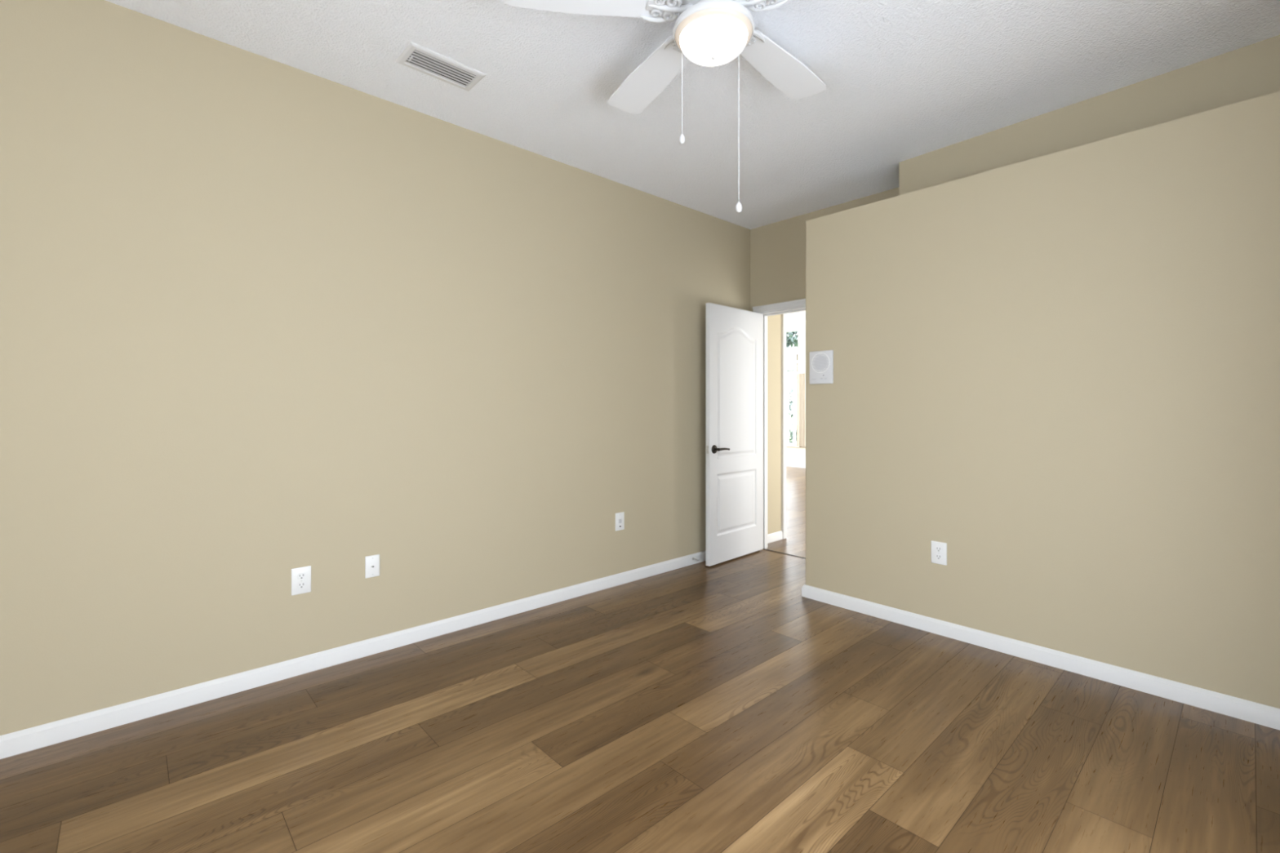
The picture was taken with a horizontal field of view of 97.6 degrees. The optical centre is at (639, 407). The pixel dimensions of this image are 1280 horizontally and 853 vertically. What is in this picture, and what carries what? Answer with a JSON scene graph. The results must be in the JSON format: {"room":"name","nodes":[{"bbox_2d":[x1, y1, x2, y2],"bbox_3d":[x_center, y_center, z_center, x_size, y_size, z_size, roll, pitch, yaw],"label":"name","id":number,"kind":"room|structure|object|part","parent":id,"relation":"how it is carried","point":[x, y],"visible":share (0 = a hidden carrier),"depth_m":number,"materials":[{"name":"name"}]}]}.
{"room":"empty bedroom","nodes":[
{"label":"empty bedroom","id":0,"kind":"room"},
{"bbox_2d":[0,0,781,735],"bbox_3d":[-1.043,-0.162,3.070,6.250,2.734,0.120,0,0,-43],"label":"wall","id":1,"kind":"structure","parent":0,"point":[262,318],"depth_m":2.50,"materials":[{"name":"beige paint"}]},
{"bbox_2d":[291,565,311,595],"bbox_3d":[-1.533,0.783,2.534,0.078,0.120,0.008,0,0,-43],"label":"wall outlet","id":2,"kind":"object","parent":1,"relation":"attached to","point":[300,576],"visible":1,"depth_m":2.53,"materials":[{"name":"white plastic"}]},
{"bbox_2d":[297,582,306,588],"bbox_3d":[-1.531,0.804,2.532,0.034,0.028,0.003,0,0,-43],"label":"socket","id":3,"kind":"object","parent":2,"relation":"attached to","point":[300,584],"depth_m":2.53,"materials":[{"name":"grey plastic"}]},
{"bbox_2d":[297,573,306,579],"bbox_3d":[-1.531,0.763,2.532,0.034,0.028,0.003,0,0,-43],"label":"socket","id":4,"kind":"object","parent":2,"relation":"attached to","point":[300,575],"depth_m":2.53,"materials":[{"name":"grey plastic"}]},
{"bbox_2d":[0,550,706,759],"bbox_3d":[-1.129,1.167,2.900,5.653,0.076,0.014,0,0,-43],"label":"baseboard","id":5,"kind":"structure","parent":1,"relation":"attached to","point":[12,744],"depth_m":2.48,"materials":[{"name":"white paint"}]},
{"bbox_2d":[364,554,379,577],"bbox_3d":[-1.307,0.777,2.737,0.067,0.106,0.014,0,0,-43],"label":"cable plate","id":6,"kind":"object","parent":1,"relation":"attached to","point":[371,562],"visible":1,"depth_m":2.73,"materials":[{"name":"white plastic"}]},
{"bbox_2d":[615,511,624,530],"bbox_3d":[-0.136,0.776,3.813,0.078,0.120,0.010,0,0,-43],"label":"electrical outlet","id":7,"kind":"object","parent":1,"relation":"attached to","point":[620,517],"visible":1,"depth_m":3.81,"materials":[{"name":"white plastic"}]},
{"bbox_2d":[767,530,782,543],"bbox_3d":[1.169,1.167,5.006,0.372,0.076,0.014,0,0,-43],"label":"baseboard","id":8,"kind":"structure","parent":1,"relation":"attached to","point":[778,535],"depth_m":5.04,"materials":[{"name":"white paint"}]},
{"bbox_2d":[781,313,786,538],"bbox_3d":[1.279,-0.105,5.190,0.050,2.620,0.152,0,0,-43],"label":"trim","id":9,"kind":"structure","parent":1,"relation":"attached to","point":[783,316],"depth_m":5.13,"materials":[{"name":"white paint"}]},
{"bbox_2d":[0,466,1279,852],"bbox_3d":[0.130,1.255,5.963,11.950,0.100,9.600,0,0,-43],"label":"floor","id":10,"kind":"structure","parent":0,"point":[722,707],"depth_m":1.96,"materials":[{"name":"brown wood"}]},
{"bbox_2d":[104,0,1279,229],"bbox_3d":[-0.036,-1.579,1.707,5.893,0.100,3.490,0,0,-43],"label":"ceiling","id":11,"kind":"structure","parent":0,"point":[904,80],"depth_m":2.53,"materials":[{"name":"white paint"}]},
{"bbox_2d":[395,41,486,91],"bbox_3d":[-0.893,-1.522,2.521,0.342,0.014,0.182,0,0,-43],"label":"ceiling vent","id":12,"kind":"object","parent":11,"relation":"in","point":[415,56],"visible":1,"depth_m":2.50,"materials":[{"name":"white metal"}]},
{"bbox_2d":[503,0,826,213],"bbox_3d":[0.281,-1.091,1.992,1.365,0.875,1.405,0,0,-43],"label":"ceiling fan","id":13,"kind":"object","parent":11,"relation":"hanging from","point":[706,33],"visible":1,"depth_m":1.95,"materials":[{"name":"white plastic"}]},
{"bbox_3d":[-0.188,-1.383,1.877,0.546,0.006,0.168,0,-4,-10],"label":"blade","id":14,"kind":"part","parent":13,"relation":"part of","materials":[{"name":"white wood"}]},
{"bbox_3d":[0.045,-1.383,2.353,0.168,0.006,0.546,5,-2,-28],"label":"blade","id":15,"kind":"part","parent":13,"relation":"part of","materials":[{"name":"white wood"}]},
{"bbox_3d":[0.153,-1.146,2.034,0.004,0.312,0.004,0,0,-13],"label":"pull chain","id":16,"kind":"part","parent":13,"relation":"part of","materials":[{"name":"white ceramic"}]},
{"bbox_3d":[0.153,-0.975,2.034,0.021,0.035,0.021,0,0,-43],"label":"pull knob","id":17,"kind":"part","parent":13,"relation":"part of","materials":[{"name":"white plastic"}]},
{"bbox_3d":[0.257,-1.256,1.955,0.238,0.068,0.238,0,0,-43],"label":"lamp shade","id":18,"kind":"part","parent":13,"relation":"part of","materials":[{"name":"white glass"}]},
{"bbox_3d":[0.332,-0.995,1.879,0.004,0.615,0.004,0,0,-13],"label":"pull chain","id":19,"kind":"part","parent":13,"relation":"part of","materials":[{"name":"white metal"}]},
{"bbox_3d":[0.332,-0.671,1.879,0.021,0.035,0.021,0,0,-43],"label":"pull knob","id":20,"kind":"part","parent":13,"relation":"part of","materials":[{"name":"white plastic"}]},
{"bbox_3d":[0.570,-1.383,2.280,0.168,0.006,0.546,6,4,44],"label":"blade","id":21,"kind":"part","parent":13,"relation":"part of","materials":[{"name":"white wood"}]},
{"bbox_2d":[786,320,805,462],"bbox_3d":[4.071,-0.320,10.388,0.140,3.050,8.000,0,0,-43],"label":"wall","id":22,"kind":"structure","parent":0,"point":[793,454],"depth_m":11.22,"materials":[{"name":"beige paint"}]},
{"bbox_2d":[786,328,799,374],"bbox_3d":[2.572,-1.133,12.009,0.060,0.925,1.985,0,0,-43],"label":"window","id":23,"kind":"structure","parent":22,"relation":"in","point":[792,335],"depth_m":11.41,"materials":[{"name":"white paint"}]},
{"bbox_2d":[786,377,800,447],"bbox_3d":[2.542,0.100,11.982,0.140,1.390,2.065,0,0,-43],"label":"window","id":24,"kind":"structure","parent":22,"relation":"in","point":[791,383],"depth_m":11.43,"materials":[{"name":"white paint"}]},
{"bbox_3d":[2.572,0.085,12.009,0.004,1.320,1.945,0,0,-43],"label":"pane","id":25,"kind":"part","parent":24,"relation":"part of","materials":[{"name":"clear glass"}]},
{"bbox_3d":[2.520,0.780,11.962,0.080,0.030,2.065,0,0,-43],"label":"sill","id":26,"kind":"part","parent":24,"relation":"part of","materials":[{"name":"white paint"}]},
{"bbox_2d":[796,373,805,447],"bbox_3d":[3.341,0.052,10.970,0.060,1.455,0.605,0,0,-43],"label":"curtain","id":27,"kind":"object","parent":24,"relation":"hanging from","point":[801,378],"visible":0.37,"depth_m":11.13,"materials":[{"name":"beige fabric"}]},
{"bbox_2d":[786,313,805,323],"bbox_3d":[3.982,-1.785,10.307,0.100,0.120,8.000,0,0,-43],"label":"trim","id":28,"kind":"structure","parent":22,"relation":"attached to","point":[800,317],"depth_m":11.23,"materials":[{"name":"white paint"}]},
{"bbox_2d":[786,460,805,467],"bbox_3d":[4.013,1.145,10.336,0.016,0.120,8.000,0,0,-43],"label":"baseboard","id":29,"kind":"structure","parent":22,"relation":"attached to","point":[788,464],"depth_m":11.28,"materials":[{"name":"white paint"}]},
{"bbox_2d":[786,311,805,316],"bbox_3d":[1.897,-1.895,8.396,5.997,0.100,8.240,0,0,-43],"label":"ceiling","id":30,"kind":"structure","parent":0,"point":[802,312],"depth_m":11.03,"materials":[{"name":"white paint"}]},
{"bbox_2d":[750,187,898,311],"bbox_3d":[2.084,-0.162,3.651,0.100,2.734,3.250,0,0,-43],"label":"wall","id":31,"kind":"structure","parent":0,"point":[777,249],"depth_m":4.58,"materials":[{"name":"beige paint"}]},
{"bbox_2d":[706,302,762,566],"bbox_3d":[0.784,0.203,4.450,0.741,1.980,0.104,0,0,-45],"label":"door","id":32,"kind":"structure","parent":31,"relation":"in","point":[734,336],"depth_m":4.42,"materials":[{"name":"white paint"}]},
{"bbox_3d":[0.579,0.317,4.226,0.066,0.066,0.054,0,0,-45],"label":"handle","id":33,"kind":"part","parent":32,"relation":"part of","materials":[{"name":"brown metal"}]},
{"bbox_3d":[0.640,0.318,4.254,0.128,0.024,0.025,0,0,-45],"label":"lever","id":34,"kind":"part","parent":32,"relation":"part of","materials":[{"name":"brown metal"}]},
{"bbox_2d":[752,298,805,313],"bbox_3d":[1.266,0.174,4.455,0.018,2.062,0.888,0,0,-43],"label":"trim","id":35,"kind":"structure","parent":31,"relation":"attached to","point":[798,303],"depth_m":4.58,"materials":[{"name":"white paint"}]},
{"bbox_2d":[759,306,805,548],"bbox_3d":[1.310,0.200,4.496,0.109,2.010,0.782,0,0,-43],"label":"trim","id":36,"kind":"structure","parent":31,"relation":"attached to","point":[765,314],"depth_m":4.77,"materials":[{"name":"white paint"}]},
{"bbox_2d":[762,548,805,558],"bbox_3d":[1.301,1.203,4.487,0.016,0.004,0.750,0,0,-43],"label":"trim","id":37,"kind":"structure","parent":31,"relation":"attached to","point":[762,548],"depth_m":4.61,"materials":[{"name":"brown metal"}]},
{"bbox_2d":[805,91,1279,708],"bbox_3d":[2.098,0.009,2.995,0.766,2.392,2.265,0,0,-43],"label":"wall","id":38,"kind":"structure","parent":0,"point":[1060,371],"depth_m":2.55,"materials":[{"name":"beige paint"}]},
{"bbox_2d":[809,350,833,384],"bbox_3d":[1.125,-0.248,3.476,0.020,0.204,0.157,0,0,-43],"label":"intercom","id":39,"kind":"object","parent":38,"relation":"attached to","point":[821,362],"visible":1,"depth_m":3.47,"materials":[{"name":"grey plastic"}]},
{"bbox_2d":[812,353,829,372],"bbox_3d":[1.120,-0.277,3.472,0.003,0.110,0.116,0,0,-43],"label":"speaker grille","id":40,"kind":"object","parent":39,"relation":"attached to","point":[820,362],"depth_m":3.47,"materials":[{"name":"grey plastic"}]},
{"bbox_2d":[931,540,946,565],"bbox_3d":[1.589,0.774,2.977,0.008,0.118,0.078,0,0,-43],"label":"wall outlet","id":41,"kind":"object","parent":38,"relation":"attached to","point":[939,549],"visible":1,"depth_m":2.97,"materials":[{"name":"white plastic"}]},
{"bbox_2d":[935,554,942,559],"bbox_3d":[1.588,0.794,2.976,0.003,0.028,0.034,0,0,-43],"label":"socket","id":42,"kind":"object","parent":41,"relation":"attached to","point":[938,557],"depth_m":2.97,"materials":[{"name":"white plastic"}]},
{"bbox_2d":[935,546,942,551],"bbox_3d":[1.588,0.753,2.976,0.003,0.028,0.034,0,0,-43],"label":"socket","id":43,"kind":"object","parent":41,"relation":"attached to","point":[938,548],"depth_m":2.97,"materials":[{"name":"white plastic"}]},
{"bbox_2d":[801,584,1279,729],"bbox_3d":[2.080,1.167,2.989,0.760,0.076,2.279,0,0,-43],"label":"baseboard","id":44,"kind":"structure","parent":38,"relation":"attached to","point":[1228,705],"depth_m":2.55,"materials":[{"name":"white paint"}]},
{"bbox_2d":[898,35,1279,195],"bbox_3d":[2.354,-1.358,2.931,0.475,0.342,1.825,0,0,-43],"label":"wall","id":45,"kind":"structure","parent":0,"point":[1251,71],"depth_m":2.70,"materials":[{"name":"beige paint"}]}
]}

